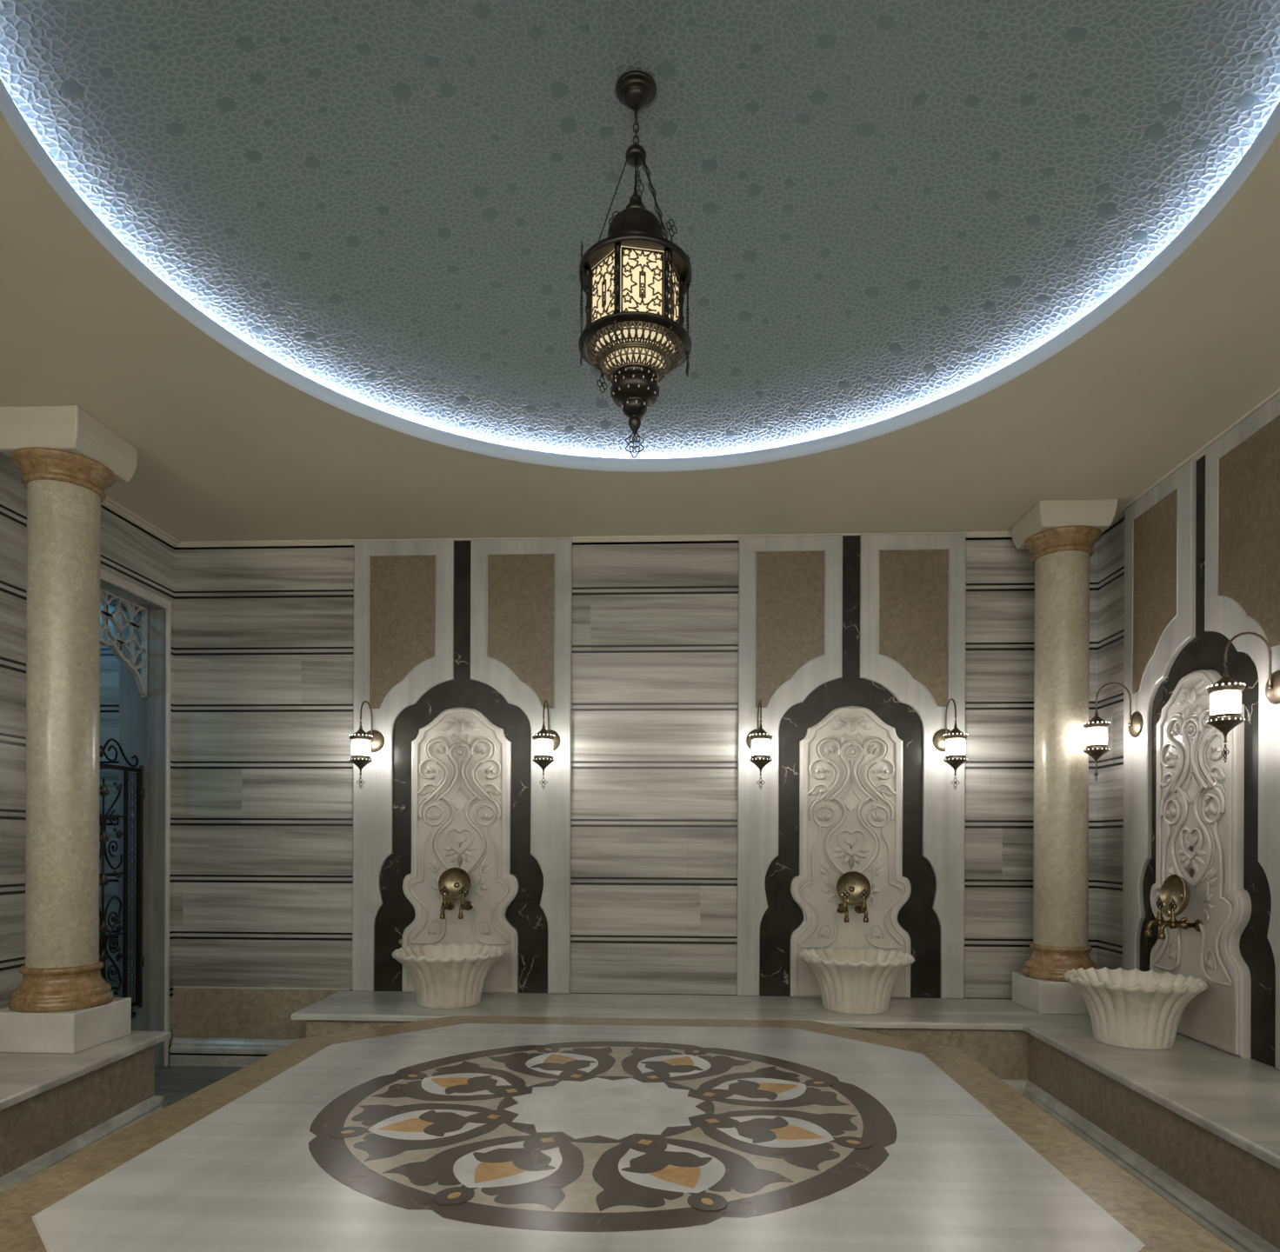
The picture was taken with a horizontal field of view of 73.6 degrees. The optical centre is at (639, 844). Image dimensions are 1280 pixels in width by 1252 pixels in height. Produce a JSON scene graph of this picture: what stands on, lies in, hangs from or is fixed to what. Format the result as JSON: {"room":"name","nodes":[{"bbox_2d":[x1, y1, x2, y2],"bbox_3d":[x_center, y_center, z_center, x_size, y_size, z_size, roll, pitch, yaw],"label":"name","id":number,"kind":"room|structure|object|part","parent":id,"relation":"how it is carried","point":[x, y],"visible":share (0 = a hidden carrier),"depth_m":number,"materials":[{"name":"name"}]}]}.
{"room":"turkish bath","nodes":[
{"label":"turkish bath","id":0,"kind":"room"},
{"bbox_2d":[0,452,174,1065],"bbox_3d":[-3.091,-0.481,2.146,0.300,3.600,6.000,0,0,3],"label":"wall","id":1,"kind":"structure","parent":0,"point":[129,553],"depth_m":3.93,"materials":[{"name":"stone"}]},
{"bbox_2d":[100,568,171,1066],"bbox_3d":[-2.973,-0.063,4.611,0.301,2.765,0.983,0,0,3],"label":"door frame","id":2,"kind":"structure","parent":1,"relation":"in","point":[144,723],"depth_m":5.08,"materials":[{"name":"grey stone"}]},
{"bbox_2d":[99,738,145,1018],"bbox_3d":[-2.974,0.212,4.736,0.036,1.613,0.704,0,0,3],"label":"iron gate","id":3,"kind":"object","parent":2,"relation":"attached to","point":[103,955],"visible":0.65,"depth_m":4.92,"materials":[{"name":"brown metal"}]},
{"bbox_3d":[-2.958,0.252,5.066,0.014,1.435,0.018,0,0,3],"label":"hinge post","id":4,"kind":"part","parent":3,"relation":"part of","materials":[{"name":"brown metal"}]},
{"bbox_2d":[100,588,147,697],"bbox_3d":[-2.964,-1.136,4.610,0.032,0.532,0.956,0,0,3],"label":"lattice screen","id":5,"kind":"object","parent":2,"relation":"attached to","point":[116,643],"visible":0.39,"depth_m":4.92,"materials":[{"name":"grey paint"}]},
{"bbox_2d":[154,1065,244,1106],"bbox_3d":[-1.271,1.377,2.061,7.880,0.100,6.400,0,0,3],"label":"floor","id":6,"kind":"structure","parent":0,"point":[176,1083],"depth_m":4.81,"materials":[{"name":"grey stone"}]},
{"bbox_2d":[0,1030,171,1192],"bbox_3d":[-2.594,1.094,1.558,0.758,0.454,4.868,0,0,3],"label":"bench","id":7,"kind":"object","parent":6,"relation":"on","point":[54,1108],"visible":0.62,"depth_m":3.36,"materials":[{"name":"brown stone"}]},
{"bbox_2d":[0,405,137,1053],"bbox_3d":[-2.512,-0.471,3.726,0.396,2.677,0.396,0,0,3],"label":"marble column","id":8,"kind":"structure","parent":7,"relation":"on","point":[63,1003],"depth_m":3.61,"materials":[{"name":"beige stone"}]},
{"bbox_3d":[-2.293,1.240,1.589,0.667,0.165,4.925,0,0,-6],"label":"skirting","id":9,"kind":"part","parent":7,"relation":"part of","materials":[{"name":"grey stone"}]},
{"bbox_3d":[-2.593,0.883,1.558,0.758,0.032,4.868,0,0,3],"label":"seat","id":10,"kind":"part","parent":7,"relation":"part of","materials":[{"name":"grey stone"}]},
{"bbox_2d":[0,1015,1236,1251],"bbox_3d":[-0.108,1.067,2.575,2.686,0.528,2.806,0,0,3],"label":"platform","id":11,"kind":"object","parent":6,"relation":"on","point":[454,1133],"visible":1,"depth_m":2.19,"materials":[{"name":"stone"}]},
{"bbox_2d":[291,990,1279,1251],"bbox_3d":[0.267,1.106,1.990,4.398,0.454,5.996,0,0,3],"label":"bench","id":12,"kind":"object","parent":6,"relation":"on","point":[1197,1123],"visible":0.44,"depth_m":3.60,"materials":[{"name":"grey stone"}]},
{"bbox_2d":[392,943,504,1009],"bbox_3d":[-1.049,0.724,4.689,0.604,0.299,0.605,0,0,3],"label":"basin","id":13,"kind":"object","parent":12,"relation":"on","point":[452,976],"visible":1,"depth_m":4.53,"materials":[{"name":"white stone"}]},
{"bbox_3d":[0.268,0.895,1.990,4.398,0.032,5.996,0,0,3],"label":"seat","id":14,"kind":"part","parent":12,"relation":"part of","materials":[{"name":"grey stone"}]},
{"bbox_2d":[798,946,914,1014],"bbox_3d":[1.156,0.734,4.586,0.604,0.299,0.605,0,0,-3],"label":"basin","id":15,"kind":"object","parent":12,"relation":"on","point":[856,981],"visible":1,"depth_m":4.43,"materials":[{"name":"white stone"}]},
{"bbox_2d":[1011,499,1117,1014],"bbox_3d":[2.282,-0.451,4.634,0.396,2.677,0.396,0,0,3],"label":"marble column","id":16,"kind":"structure","parent":12,"relation":"on","point":[1061,536],"depth_m":4.52,"materials":[{"name":"beige stone"}]},
{"bbox_2d":[1063,966,1208,1050],"bbox_3d":[2.212,0.738,3.836,0.560,0.299,0.561,0,0,-15],"label":"basin","id":17,"kind":"object","parent":12,"relation":"on","point":[1136,1009],"visible":1,"depth_m":3.70,"materials":[{"name":"white stone"}]},
{"bbox_3d":[-0.023,1.249,1.676,3.669,0.165,5.343,0,0,3],"label":"skirting","id":18,"kind":"part","parent":12,"relation":"part of","materials":[{"name":"grey stone"}]},
{"bbox_2d":[99,537,1098,1039],"bbox_3d":[-1.119,-0.473,5.158,7.880,3.600,0.200,0,0,3],"label":"wall","id":19,"kind":"structure","parent":0,"point":[263,638],"depth_m":5.02,"materials":[{"name":"stone"}]},
{"bbox_2d":[169,1036,299,1066],"bbox_3d":[-2.260,1.240,5.088,1.078,0.165,0.045,0,0,3],"label":"baseboard","id":20,"kind":"structure","parent":19,"relation":"attached to","point":[184,1051],"depth_m":5.08,"materials":[{"name":"grey stone"}]},
{"bbox_2d":[173,986,351,1039],"bbox_3d":[-2.258,1.007,5.101,1.078,0.301,0.018,0,0,3],"label":"trim","id":21,"kind":"structure","parent":19,"relation":"attached to","point":[235,1012],"depth_m":5.10,"materials":[{"name":"brown limestone"},{"name":"grey marble"}]},
{"bbox_2d":[352,538,572,993],"bbox_3d":[-1.051,-0.459,5.019,1.294,2.664,0.070,0,0,3],"label":"panel","id":22,"kind":"object","parent":19,"relation":"attached to","point":[460,647],"visible":0.96,"depth_m":5.01,"materials":[{"name":"white stone"}]},
{"bbox_2d":[348,700,384,788],"bbox_3d":[-1.579,-0.569,4.911,0.132,0.515,0.264,0,0,3],"label":"wall lantern","id":23,"kind":"object","parent":22,"relation":"attached to","point":[363,743],"visible":1,"depth_m":4.82,"materials":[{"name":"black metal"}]},
{"bbox_3d":[-1.582,-0.542,4.843,0.101,0.086,0.101,0,0,3],"label":"frosted glass","id":24,"kind":"part","parent":23,"relation":"part of","materials":[{"name":"white glass"}]},
{"bbox_3d":[-1.577,-0.712,4.928,0.018,0.229,0.187,0,0,3],"label":"curved arm","id":25,"kind":"part","parent":23,"relation":"part of","materials":[{"name":"orange metal"}]},
{"bbox_3d":[-1.573,-0.607,5.031,0.132,0.132,0.024,0,0,3],"label":"wall plate","id":26,"kind":"part","parent":23,"relation":"part of","materials":[{"name":"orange metal"}]},
{"bbox_3d":[-1.399,-1.248,5.035,0.399,0.904,0.003,0,0,3],"label":"beige stone panel","id":27,"kind":"part","parent":22,"relation":"part of","materials":[{"name":"brown stone"}]},
{"bbox_2d":[440,886,454,919],"bbox_3d":[-1.116,0.332,4.916,0.058,0.183,0.178,0,0,3],"label":"tap","id":28,"kind":"object","parent":22,"relation":"attached to","point":[449,905],"visible":0.99,"depth_m":4.88,"materials":[{"name":"brown metal"}]},
{"bbox_3d":[-1.119,0.385,4.858,0.029,0.076,0.062,0,0,3],"label":"spout","id":29,"kind":"part","parent":28,"relation":"part of","materials":[{"name":"gold metal"}]},
{"bbox_3d":[-1.117,0.321,4.890,0.032,0.060,0.032,0,0,3],"label":"valve stem","id":30,"kind":"part","parent":28,"relation":"part of","materials":[{"name":"gold metal"}]},
{"bbox_3d":[-1.117,0.270,4.890,0.054,0.060,0.012,0,0,3],"label":"filigree handle","id":31,"kind":"part","parent":28,"relation":"part of","materials":[{"name":"brown metal"}]},
{"bbox_2d":[437,866,471,901],"bbox_3d":[-1.066,0.232,4.934,0.198,0.196,0.073,0,0,2],"label":"wall plate","id":32,"kind":"object","parent":22,"relation":"attached to","point":[455,878],"visible":0.96,"depth_m":4.95,"materials":[{"name":"gold metal"}]},
{"bbox_2d":[458,886,472,919],"bbox_3d":[-1.010,0.332,4.911,0.058,0.183,0.178,0,0,3],"label":"tap","id":33,"kind":"object","parent":22,"relation":"attached to","point":[466,905],"visible":1,"depth_m":4.88,"materials":[{"name":"brown metal"}]},
{"bbox_3d":[-1.013,0.385,4.853,0.029,0.076,0.062,0,0,3],"label":"spout","id":34,"kind":"part","parent":33,"relation":"part of","materials":[{"name":"gold metal"}]},
{"bbox_3d":[-1.011,0.322,4.885,0.032,0.060,0.032,0,0,3],"label":"valve stem","id":35,"kind":"part","parent":33,"relation":"part of","materials":[{"name":"gold metal"}]},
{"bbox_3d":[-1.011,0.271,4.885,0.054,0.060,0.012,0,0,3],"label":"filigree handle","id":36,"kind":"part","parent":33,"relation":"part of","materials":[{"name":"brown metal"}]},
{"bbox_3d":[-0.697,-1.245,5.003,0.399,0.904,0.003,0,0,3],"label":"beige stone panel","id":37,"kind":"part","parent":22,"relation":"part of","materials":[{"name":"brown stone"}]},
{"bbox_2d":[532,700,559,789],"bbox_3d":[-0.538,-0.565,4.862,0.132,0.515,0.264,0,0,3],"label":"wall lantern","id":38,"kind":"object","parent":22,"relation":"attached to","point":[546,742],"visible":1,"depth_m":4.76,"materials":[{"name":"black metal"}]},
{"bbox_3d":[-0.541,-0.537,4.795,0.101,0.086,0.101,0,0,3],"label":"frosted glass","id":39,"kind":"part","parent":38,"relation":"part of","materials":[{"name":"white glass"}]},
{"bbox_3d":[-0.536,-0.708,4.879,0.018,0.229,0.187,0,0,3],"label":"curved arm","id":40,"kind":"part","parent":38,"relation":"part of","materials":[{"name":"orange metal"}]},
{"bbox_3d":[-0.532,-0.602,4.982,0.132,0.132,0.024,0,0,3],"label":"wall plate","id":41,"kind":"part","parent":38,"relation":"part of","materials":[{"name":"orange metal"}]},
{"bbox_2d":[100,387,1279,549],"bbox_3d":[-0.229,-1.778,2.013,5.420,0.042,6.000,0,0,3],"label":"trim","id":42,"kind":"structure","parent":19,"relation":"attached to","point":[119,510],"depth_m":4.98,"materials":[{"name":"beige paint"}]},
{"bbox_2d":[736,533,966,999],"bbox_3d":[1.213,-0.449,4.914,1.294,2.664,0.070,0,0,3],"label":"panel","id":43,"kind":"object","parent":19,"relation":"attached to","point":[851,649],"visible":0.98,"depth_m":4.91,"materials":[{"name":"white stone"}]},
{"bbox_2d":[746,699,773,789],"bbox_3d":[0.673,-0.559,4.806,0.132,0.515,0.264,0,0,3],"label":"wall lantern","id":44,"kind":"object","parent":43,"relation":"attached to","point":[758,741],"visible":1,"depth_m":4.71,"materials":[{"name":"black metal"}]},
{"bbox_3d":[0.679,-0.597,4.926,0.132,0.132,0.024,0,0,3],"label":"wall plate","id":45,"kind":"part","parent":44,"relation":"part of","materials":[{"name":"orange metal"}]},
{"bbox_3d":[0.674,-0.703,4.823,0.018,0.229,0.187,0,0,3],"label":"curved arm","id":46,"kind":"part","parent":44,"relation":"part of","materials":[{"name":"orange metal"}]},
{"bbox_3d":[0.670,-0.532,4.738,0.101,0.086,0.101,0,0,3],"label":"frosted glass","id":47,"kind":"part","parent":44,"relation":"part of","materials":[{"name":"white glass"}]},
{"bbox_3d":[0.865,-1.238,4.930,0.399,0.904,0.003,0,0,3],"label":"beige stone panel","id":48,"kind":"part","parent":43,"relation":"part of","materials":[{"name":"brown stone"}]},
{"bbox_2d":[836,888,849,922],"bbox_3d":[1.149,0.341,4.811,0.058,0.183,0.178,0,0,3],"label":"tap","id":49,"kind":"object","parent":43,"relation":"attached to","point":[843,908],"visible":1,"depth_m":4.78,"materials":[{"name":"brown metal"}]},
{"bbox_3d":[1.148,0.280,4.785,0.054,0.060,0.012,0,0,3],"label":"filigree handle","id":50,"kind":"part","parent":49,"relation":"part of","materials":[{"name":"brown metal"}]},
{"bbox_3d":[1.148,0.331,4.785,0.032,0.060,0.032,0,0,3],"label":"valve stem","id":51,"kind":"part","parent":49,"relation":"part of","materials":[{"name":"gold metal"}]},
{"bbox_3d":[1.146,0.395,4.753,0.029,0.076,0.062,0,0,3],"label":"spout","id":52,"kind":"part","parent":49,"relation":"part of","materials":[{"name":"gold metal"}]},
{"bbox_2d":[835,871,871,906],"bbox_3d":[1.202,0.249,4.829,0.198,0.196,0.073,0,0,2],"label":"brass bowl","id":53,"kind":"object","parent":43,"relation":"attached to","point":[854,883],"visible":0.95,"depth_m":4.84,"materials":[{"name":"gold metal"}]},
{"bbox_2d":[854,888,868,922],"bbox_3d":[1.254,0.342,4.806,0.058,0.183,0.178,0,0,3],"label":"tap","id":54,"kind":"object","parent":43,"relation":"attached to","point":[861,909],"visible":0.98,"depth_m":4.77,"materials":[{"name":"brown metal"}]},
{"bbox_3d":[1.253,0.331,4.780,0.032,0.060,0.032,0,0,3],"label":"valve stem","id":55,"kind":"part","parent":54,"relation":"part of","materials":[{"name":"gold metal"}]},
{"bbox_3d":[1.253,0.280,4.780,0.054,0.060,0.012,0,0,3],"label":"filigree handle","id":56,"kind":"part","parent":54,"relation":"part of","materials":[{"name":"brown metal"}]},
{"bbox_3d":[1.251,0.395,4.748,0.029,0.076,0.062,0,0,3],"label":"spout","id":57,"kind":"part","parent":54,"relation":"part of","materials":[{"name":"gold metal"}]},
{"bbox_3d":[1.568,-1.235,4.897,0.399,0.904,0.003,0,0,3],"label":"beige stone panel","id":58,"kind":"part","parent":43,"relation":"part of","materials":[{"name":"brown stone"}]},
{"bbox_2d":[932,698,967,789],"bbox_3d":[1.734,-0.555,4.756,0.132,0.515,0.264,0,0,3],"label":"wall lantern","id":59,"kind":"object","parent":43,"relation":"attached to","point":[953,743],"visible":1,"depth_m":4.67,"materials":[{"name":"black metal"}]},
{"bbox_3d":[1.740,-0.593,4.876,0.132,0.132,0.024,0,0,3],"label":"wall plate","id":60,"kind":"part","parent":59,"relation":"part of","materials":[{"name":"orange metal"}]},
{"bbox_3d":[1.735,-0.698,4.774,0.018,0.229,0.187,0,0,3],"label":"curved arm","id":61,"kind":"part","parent":59,"relation":"part of","materials":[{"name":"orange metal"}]},
{"bbox_3d":[1.731,-0.528,4.689,0.101,0.086,0.101,0,0,3],"label":"frosted glass","id":62,"kind":"part","parent":59,"relation":"part of","materials":[{"name":"white glass"}]},
{"bbox_2d":[0,0,1279,541],"bbox_3d":[-0.308,-2.004,2.017,5.580,0.410,6.000,0,0,3],"label":"ceiling","id":63,"kind":"structure","parent":0,"point":[956,265],"depth_m":2.88,"materials":[{"name":"paint"}]},
{"bbox_2d":[578,70,692,458],"bbox_3d":[-0.013,-1.668,2.497,0.330,1.082,0.330,0,0,3],"label":"hanging lantern","id":64,"kind":"object","parent":63,"relation":"hanging from","point":[635,281],"visible":1,"depth_m":2.43,"materials":[{"name":"brown metal"}]},
{"bbox_3d":[-0.157,-1.561,2.473,0.033,0.264,0.018,0,0,3],"label":"corner post","id":65,"kind":"part","parent":64,"relation":"part of","materials":[{"name":"brown metal"}]},
{"bbox_3d":[-0.100,-1.560,2.425,0.003,0.204,0.132,0,0,-40],"label":"glass pane","id":66,"kind":"part","parent":64,"relation":"part of","materials":[{"name":"beige glass"}]},
{"bbox_3d":[-0.086,-1.841,2.474,0.108,0.323,0.032,0,0,-17],"label":"chain","id":67,"kind":"part","parent":64,"relation":"part of","materials":[{"name":"brown metal"}]},
{"bbox_3d":[-0.063,-1.560,2.360,0.020,0.264,0.032,0,0,3],"label":"corner post","id":68,"kind":"part","parent":64,"relation":"part of","materials":[{"name":"brown metal"}]},
{"bbox_3d":[-0.015,-1.281,2.497,0.146,0.172,0.146,0,0,3],"label":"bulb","id":69,"kind":"part","parent":64,"relation":"part of","materials":[{"name":"brown metal"}]},
{"bbox_3d":[-0.015,-1.414,2.497,0.236,0.079,0.236,0,0,3],"label":"glass","id":70,"kind":"part","parent":64,"relation":"part of","materials":[{"name":"beige glass"}]},
{"bbox_3d":[-0.012,-2.085,2.497,0.016,0.131,0.016,0,0,-42],"label":"suspension rod","id":71,"kind":"part","parent":64,"relation":"part of","materials":[{"name":"brown metal"}]},
{"bbox_3d":[0.004,-1.841,2.572,0.032,0.323,0.108,0,0,13],"label":"chain","id":72,"kind":"part","parent":64,"relation":"part of","materials":[{"name":"brown metal"}]},
{"bbox_3d":[0.005,-1.560,2.386,0.132,0.204,0.003,0,0,-10],"label":"glass pane","id":73,"kind":"part","parent":64,"relation":"part of","materials":[{"name":"beige glass"}]},
{"bbox_3d":[0.044,-1.841,2.445,0.108,0.323,0.032,0,0,43],"label":"chain","id":74,"kind":"part","parent":64,"relation":"part of","materials":[{"name":"brown metal"}]},
{"bbox_3d":[0.080,-1.560,2.387,0.035,0.264,0.018,0,0,39],"label":"corner post","id":75,"kind":"part","parent":64,"relation":"part of","materials":[{"name":"brown metal"}]},
{"bbox_3d":[0.091,-1.560,2.458,0.003,0.204,0.132,0,0,20],"label":"glass pane","id":76,"kind":"part","parent":64,"relation":"part of","materials":[{"name":"beige glass"}]},
{"bbox_3d":[0.129,-1.560,2.521,0.033,0.264,0.018,0,0,3],"label":"corner post","id":77,"kind":"part","parent":64,"relation":"part of","materials":[{"name":"brown metal"}]},
{"bbox_2d":[1096,518,1124,969],"bbox_3d":[2.572,-0.457,1.882,0.200,3.600,6.000,0,0,3],"label":"wall","id":78,"kind":"structure","parent":0,"point":[1110,632],"depth_m":4.73,"materials":[{"name":"stone"}]},
{"bbox_2d":[1122,393,1279,1071],"bbox_3d":[2.530,-0.443,3.886,0.070,2.664,1.294,0,0,3],"label":"panel","id":79,"kind":"object","parent":78,"relation":"attached to","point":[1202,547],"visible":0.9,"depth_m":3.75,"materials":[{"name":"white stone"}]},
{"bbox_2d":[1082,681,1143,781],"bbox_3d":[2.422,-0.578,4.407,0.264,0.515,0.132,0,0,3],"label":"wall lantern","id":80,"kind":"object","parent":79,"relation":"attached to","point":[1096,736],"visible":1,"depth_m":4.38,"materials":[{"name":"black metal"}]},
{"bbox_3d":[2.354,-0.551,4.410,0.101,0.086,0.101,0,0,3],"label":"frosted glass","id":81,"kind":"part","parent":80,"relation":"part of","materials":[{"name":"white glass"}]},
{"bbox_3d":[2.440,-0.721,4.406,0.187,0.229,0.018,0,0,3],"label":"curved arm","id":82,"kind":"part","parent":80,"relation":"part of","materials":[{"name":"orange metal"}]},
{"bbox_3d":[2.542,-0.615,4.402,0.024,0.132,0.132,0,0,3],"label":"wall plate","id":83,"kind":"part","parent":80,"relation":"part of","materials":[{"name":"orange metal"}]},
{"bbox_3d":[2.550,-1.231,4.238,0.003,0.904,0.399,0,0,3],"label":"beige stone panel","id":84,"kind":"part","parent":79,"relation":"part of","materials":[{"name":"brown stone"}]},
{"bbox_2d":[1145,897,1188,937],"bbox_3d":[2.424,0.337,3.943,0.178,0.183,0.058,0,0,3],"label":"tap","id":85,"kind":"object","parent":79,"relation":"attached to","point":[1159,919],"visible":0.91,"depth_m":3.94,"materials":[{"name":"brown metal"}]},
{"bbox_3d":[2.366,0.390,3.946,0.062,0.076,0.029,0,0,3],"label":"spout","id":86,"kind":"part","parent":85,"relation":"part of","materials":[{"name":"gold metal"}]},
{"bbox_3d":[2.398,0.326,3.945,0.032,0.060,0.032,0,0,3],"label":"valve stem","id":87,"kind":"part","parent":85,"relation":"part of","materials":[{"name":"gold metal"}]},
{"bbox_3d":[2.398,0.275,3.945,0.012,0.060,0.054,0,0,3],"label":"filigree handle","id":88,"kind":"part","parent":85,"relation":"part of","materials":[{"name":"brown metal"}]},
{"bbox_2d":[1159,873,1190,917],"bbox_3d":[2.442,0.235,3.891,0.073,0.196,0.198,0,0,2],"label":"brass bowl","id":89,"kind":"object","parent":79,"relation":"attached to","point":[1176,887],"visible":0.93,"depth_m":3.93,"materials":[{"name":"gold metal"}]},
{"bbox_2d":[1158,899,1202,939],"bbox_3d":[2.419,0.337,3.837,0.178,0.183,0.058,0,0,3],"label":"tap","id":90,"kind":"object","parent":79,"relation":"attached to","point":[1172,923],"visible":1,"depth_m":3.83,"materials":[{"name":"brown metal"}]},
{"bbox_3d":[2.361,0.390,3.840,0.062,0.076,0.029,0,0,3],"label":"spout","id":91,"kind":"part","parent":90,"relation":"part of","materials":[{"name":"gold metal"}]},
{"bbox_3d":[2.393,0.326,3.839,0.032,0.060,0.032,0,0,3],"label":"valve stem","id":92,"kind":"part","parent":90,"relation":"part of","materials":[{"name":"gold metal"}]},
{"bbox_3d":[2.393,0.275,3.839,0.012,0.060,0.054,0,0,3],"label":"filigree handle","id":93,"kind":"part","parent":90,"relation":"part of","materials":[{"name":"brown metal"}]},
{"bbox_2d":[1206,632,1279,762],"bbox_3d":[2.374,-0.578,3.363,0.264,0.515,0.132,0,0,3],"label":"wall lantern","id":94,"kind":"object","parent":79,"relation":"attached to","point":[1225,699],"visible":1,"depth_m":3.34,"materials":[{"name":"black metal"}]},
{"bbox_3d":[2.306,-0.551,3.366,0.101,0.086,0.101,0,0,3],"label":"frosted glass","id":95,"kind":"part","parent":94,"relation":"part of","materials":[{"name":"white glass"}]},
{"bbox_3d":[2.391,-0.721,3.362,0.187,0.229,0.018,0,0,3],"label":"curved arm","id":96,"kind":"part","parent":94,"relation":"part of","materials":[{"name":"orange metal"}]},
{"bbox_3d":[2.494,-0.615,3.358,0.024,0.132,0.132,0,0,3],"label":"wall plate","id":97,"kind":"part","parent":94,"relation":"part of","materials":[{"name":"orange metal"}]},
{"bbox_3d":[2.517,-1.231,3.535,0.003,0.904,0.399,0,0,3],"label":"beige stone panel","id":98,"kind":"part","parent":79,"relation":"part of","materials":[{"name":"brown stone"}]}
]}

